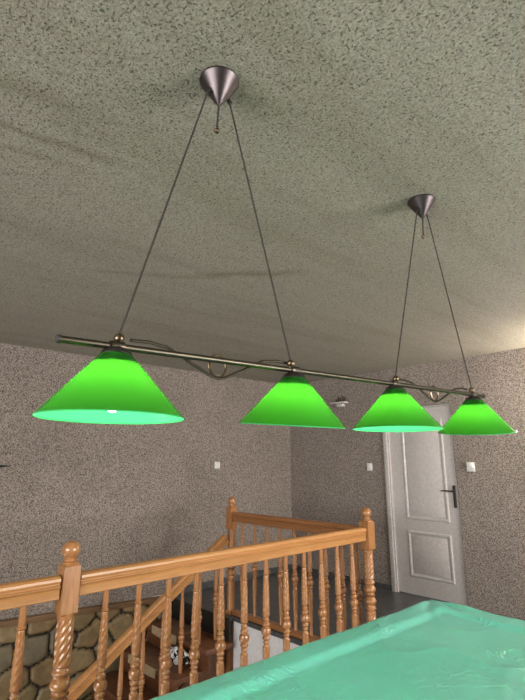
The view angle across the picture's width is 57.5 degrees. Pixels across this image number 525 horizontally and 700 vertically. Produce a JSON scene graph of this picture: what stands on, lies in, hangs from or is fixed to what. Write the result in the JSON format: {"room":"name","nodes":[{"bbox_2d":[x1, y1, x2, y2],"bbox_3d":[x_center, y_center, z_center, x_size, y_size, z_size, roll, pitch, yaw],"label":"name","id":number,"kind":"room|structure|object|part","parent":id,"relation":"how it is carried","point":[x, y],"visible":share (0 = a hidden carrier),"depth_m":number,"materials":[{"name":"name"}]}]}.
{"room":"games hall","nodes":[
{"label":"games hall","id":0,"kind":"room"},
{"bbox_2d":[0,343,291,619],"bbox_3d":[-2.706,1.138,4.170,8.694,2.508,0.200,12,-18,-41],"label":"wall","id":1,"kind":"structure","parent":0,"point":[126,493],"depth_m":5.12,"materials":[{"name":"paint"}]},
{"bbox_2d":[215,462,219,468],"bbox_3d":[-0.563,1.440,5.983,0.080,0.080,0.018,12,-18,-41],"label":"light switch","id":2,"kind":"object","parent":1,"relation":"attached to","point":[217,464],"visible":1,"depth_m":5.97,"materials":[{"name":"white plastic"}]},
{"bbox_2d":[180,564,291,593],"bbox_3d":[-0.285,2.819,5.927,1.882,0.070,0.012,12,-18,-41],"label":"baseboard","id":3,"kind":"structure","parent":1,"relation":"attached to","point":[207,584],"depth_m":5.89,"materials":[{"name":"stone"}]},
{"bbox_2d":[0,0,524,382],"bbox_3d":[0.009,-0.854,1.615,8.694,0.200,8.208,12,-18,-41],"label":"ceiling","id":4,"kind":"structure","parent":0,"point":[346,112],"depth_m":1.89,"materials":[{"name":"paint"}]},
{"bbox_2d":[31,66,516,434],"bbox_3d":[0.292,-0.226,1.636,1.924,1.014,0.323,11,-17,-39],"label":"pendant light","id":5,"kind":"object","parent":4,"relation":"hanging from","point":[113,388],"visible":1,"depth_m":1.27,"materials":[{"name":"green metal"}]},
{"bbox_3d":[-0.319,0.073,1.028,0.306,0.145,0.306,11,-17,-39],"label":"lamp shade","id":6,"kind":"part","parent":5,"relation":"part of","materials":[{"name":"green glass"}]},
{"bbox_3d":[-0.131,-0.631,1.378,0.017,0.017,0.017,11,-17,-39],"label":"rod knob","id":7,"kind":"part","parent":5,"relation":"part of","materials":[{"name":"gold metal"}]},
{"bbox_3d":[-0.129,-0.679,1.390,0.011,0.082,0.006,3,-13,-13],"label":"hanging rod","id":8,"kind":"part","parent":5,"relation":"part of","materials":[{"name":"silver metal"}]},
{"bbox_3d":[0.088,0.143,1.371,0.306,0.145,0.306,10,-11,-39],"label":"lamp shade","id":9,"kind":"part","parent":5,"relation":"part of","materials":[{"name":"green glass"}]},
{"bbox_3d":[0.467,0.204,1.677,0.306,0.145,0.306,11,-17,-39],"label":"lamp shade","id":10,"kind":"part","parent":5,"relation":"part of","materials":[{"name":"green glass"}]},
{"bbox_3d":[0.687,-0.529,2.048,0.011,0.082,0.006,3,-13,-13],"label":"hanging rod","id":11,"kind":"part","parent":5,"relation":"part of","materials":[{"name":"silver metal"}]},
{"bbox_3d":[0.907,0.277,2.047,0.306,0.145,0.306,3,-8,-40],"label":"lamp shade","id":12,"kind":"part","parent":5,"relation":"part of","materials":[{"name":"green glass"}]},
{"bbox_2d":[233,621,298,669],"bbox_3d":[0.276,3.850,3.727,0.116,2.864,1.475,12,-18,-41],"label":"wall","id":13,"kind":"structure","parent":0,"point":[255,653],"depth_m":4.30,"materials":[{"name":"white paint"}]},
{"bbox_2d":[176,569,524,645],"bbox_3d":[0.091,1.748,1.081,8.494,0.036,7.808,12,-18,-41],"label":"floor","id":14,"kind":"structure","parent":0,"point":[388,602],"depth_m":5.03,"materials":[{"name":"stone"}]},
{"bbox_2d":[67,534,232,699],"bbox_3d":[-1.746,3.136,3.665,3.167,3.027,1.063,12,-18,-41],"label":"staircase","id":15,"kind":"structure","parent":14,"relation":"on","point":[118,687],"depth_m":4.29,"materials":[{"name":"brown wood"}]},
{"bbox_2d":[128,647,173,678],"bbox_3d":[-1.022,2.944,4.508,0.271,0.086,0.500,12,-18,-41],"label":"mat","id":16,"kind":"object","parent":15,"relation":"on","point":[152,655],"visible":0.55,"depth_m":4.45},
{"bbox_2d":[152,619,190,644],"bbox_3d":[-0.875,2.826,4.795,0.271,0.086,0.450,12,-18,-41],"label":"mat","id":17,"kind":"object","parent":15,"relation":"on","point":[156,628],"visible":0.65,"depth_m":4.77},
{"bbox_2d":[170,646,188,665],"bbox_3d":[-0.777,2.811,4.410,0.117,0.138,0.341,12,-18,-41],"label":"soccer ball","id":18,"kind":"object","parent":15,"relation":"on","point":[173,650],"visible":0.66,"depth_m":4.37,"materials":[{"name":"leather"}]},
{"bbox_2d":[0,507,375,699],"bbox_3d":[-0.551,1.476,2.381,3.790,1.086,0.090,12,-18,-41],"label":"balustrade","id":19,"kind":"object","parent":14,"relation":"on","point":[65,588],"visible":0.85,"depth_m":2.48,"materials":[{"name":"brown wood"}]},
{"bbox_3d":[-1.428,0.952,1.671,1.404,0.099,0.064,12,-18,-41],"label":"handrail","id":20,"kind":"part","parent":19,"relation":"part of","materials":[{"name":"brown wood"}]},
{"bbox_3d":[-0.879,1.078,2.163,0.075,0.215,0.075,12,-18,-41],"label":"newel post","id":21,"kind":"part","parent":19,"relation":"part of","materials":[{"name":"brown wood"}]},
{"bbox_3d":[-0.037,1.238,2.926,2.203,0.099,0.064,12,-18,-41],"label":"handrail","id":22,"kind":"part","parent":19,"relation":"part of","materials":[{"name":"brown wood"}]},
{"bbox_3d":[0.805,1.425,3.683,0.084,0.215,0.084,12,-18,-41],"label":"newel post","id":23,"kind":"part","parent":19,"relation":"part of","materials":[{"name":"brown wood"}]},
{"bbox_2d":[224,497,362,673],"bbox_3d":[0.216,2.204,4.159,0.090,1.706,1.642,12,-18,-41],"label":"balustrade","id":24,"kind":"object","parent":14,"relation":"on","point":[232,516],"visible":0.73,"depth_m":4.21,"materials":[{"name":"brown wood"}]},
{"bbox_3d":[-0.314,1.702,4.860,0.082,0.215,0.082,12,-18,-41],"label":"newel post","id":25,"kind":"part","parent":24,"relation":"part of","materials":[{"name":"brown wood"}]},
{"bbox_3d":[0.249,2.401,4.077,0.064,0.044,1.537,12,-18,-41],"label":"rail","id":26,"kind":"part","parent":24,"relation":"part of","materials":[{"name":"brown wood"}]},
{"bbox_3d":[0.244,1.550,4.276,0.064,0.099,1.551,12,-18,-41],"label":"handrail","id":27,"kind":"part","parent":24,"relation":"part of","materials":[{"name":"brown wood"}]},
{"bbox_3d":[0.388,1.264,0.918,2.004,0.832,1.212,11,-17,-40],"label":"pool table","id":28,"kind":"object","parent":14,"relation":"on","visible":0},
{"bbox_2d":[150,600,524,699],"bbox_3d":[0.386,0.932,0.994,2.100,0.193,1.306,11,-17,-40],"label":"table cover","id":29,"kind":"object","parent":28,"relation":"on","point":[431,649],"visible":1,"depth_m":1.45,"materials":[{"name":"green fabric"}]},
{"bbox_2d":[290,348,524,619],"bbox_3d":[3.199,1.104,4.046,0.200,2.538,8.008,12,-18,-41],"label":"wall","id":30,"kind":"structure","parent":0,"point":[331,481],"depth_m":5.15,"materials":[{"name":"paint"}]},
{"bbox_2d":[330,401,347,406],"bbox_3d":[1.013,0.721,6.330,0.100,0.062,0.240,12,-18,-41],"label":"wall shelf","id":31,"kind":"object","parent":30,"relation":"attached to","point":[341,403],"visible":1,"depth_m":6.29,"materials":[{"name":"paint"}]},
{"bbox_2d":[296,565,391,590],"bbox_3d":[0.938,2.836,5.996,0.012,0.060,1.569,12,-18,-41],"label":"baseboard","id":32,"kind":"structure","parent":30,"relation":"attached to","point":[299,568],"depth_m":5.86,"materials":[{"name":"stone"}]},
{"bbox_2d":[367,463,372,470],"bbox_3d":[1.318,1.439,5.890,0.018,0.090,0.075,12,-18,-41],"label":"light switch","id":33,"kind":"object","parent":30,"relation":"attached to","point":[369,465],"visible":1,"depth_m":5.88,"materials":[{"name":"white plastic"}]},
{"bbox_2d":[383,432,396,591],"bbox_3d":[1.489,1.724,5.641,0.030,2.062,0.052,12,-18,-41],"label":"door frame","id":34,"kind":"structure","parent":30,"relation":"in","point":[385,441],"depth_m":5.59,"materials":[{"name":"paint"}]},
{"bbox_2d":[387,404,467,605],"bbox_3d":[1.795,1.660,5.340,0.127,2.049,0.812,12,-18,-41],"label":"door","id":35,"kind":"structure","parent":30,"relation":"in","point":[428,547],"depth_m":5.29,"materials":[{"name":"grey paint"}]},
{"bbox_3d":[1.817,1.343,5.394,0.007,1.000,0.410,12,-18,-41],"label":"panel","id":36,"kind":"part","parent":35,"relation":"part of","materials":[{"name":"grey paint"}]},
{"bbox_3d":[1.819,1.344,5.395,0.015,1.110,0.520,12,-18,-41],"label":"panel moulding","id":37,"kind":"part","parent":35,"relation":"part of","materials":[{"name":"grey paint"}]},
{"bbox_3d":[1.821,2.235,5.187,0.007,0.380,0.410,12,-18,-41],"label":"panel","id":38,"kind":"part","parent":35,"relation":"part of","materials":[{"name":"grey paint"}]},
{"bbox_3d":[1.822,2.235,5.188,0.015,0.490,0.520,12,-18,-41],"label":"panel moulding","id":39,"kind":"part","parent":35,"relation":"part of","materials":[{"name":"grey paint"}]},
{"bbox_3d":[2.040,1.558,5.083,0.022,0.230,0.034,12,-18,-41],"label":"handle plate","id":40,"kind":"part","parent":35,"relation":"part of","materials":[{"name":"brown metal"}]},
{"bbox_2d":[466,462,474,471],"bbox_3d":[2.166,1.218,4.989,0.034,0.095,0.085,12,-18,-41],"label":"switch box","id":41,"kind":"object","parent":30,"relation":"attached to","point":[470,465],"visible":1,"depth_m":4.98,"materials":[{"name":"white plastic"}]},
{"bbox_3d":[-1.816,3.968,4.350,5.894,2.930,0.200,12,-18,-41],"label":"wall","id":42,"kind":"structure","parent":0,"visible":0},
{"bbox_2d":[0,596,159,627],"bbox_3d":[-2.346,2.340,4.052,3.630,0.242,0.050,12,-18,-41],"label":"trim","id":43,"kind":"structure","parent":42,"relation":"attached to","point":[9,622],"depth_m":4.58,"materials":[{"name":"brown wood"}]},
{"bbox_2d":[0,603,161,699],"bbox_3d":[-2.349,3.024,3.899,3.630,1.568,0.037,12,-18,-41],"label":"cladding","id":44,"kind":"object","parent":42,"relation":"attached to","point":[39,641],"visible":0.4,"depth_m":4.35,"materials":[{"name":"beige stone"}]}
]}

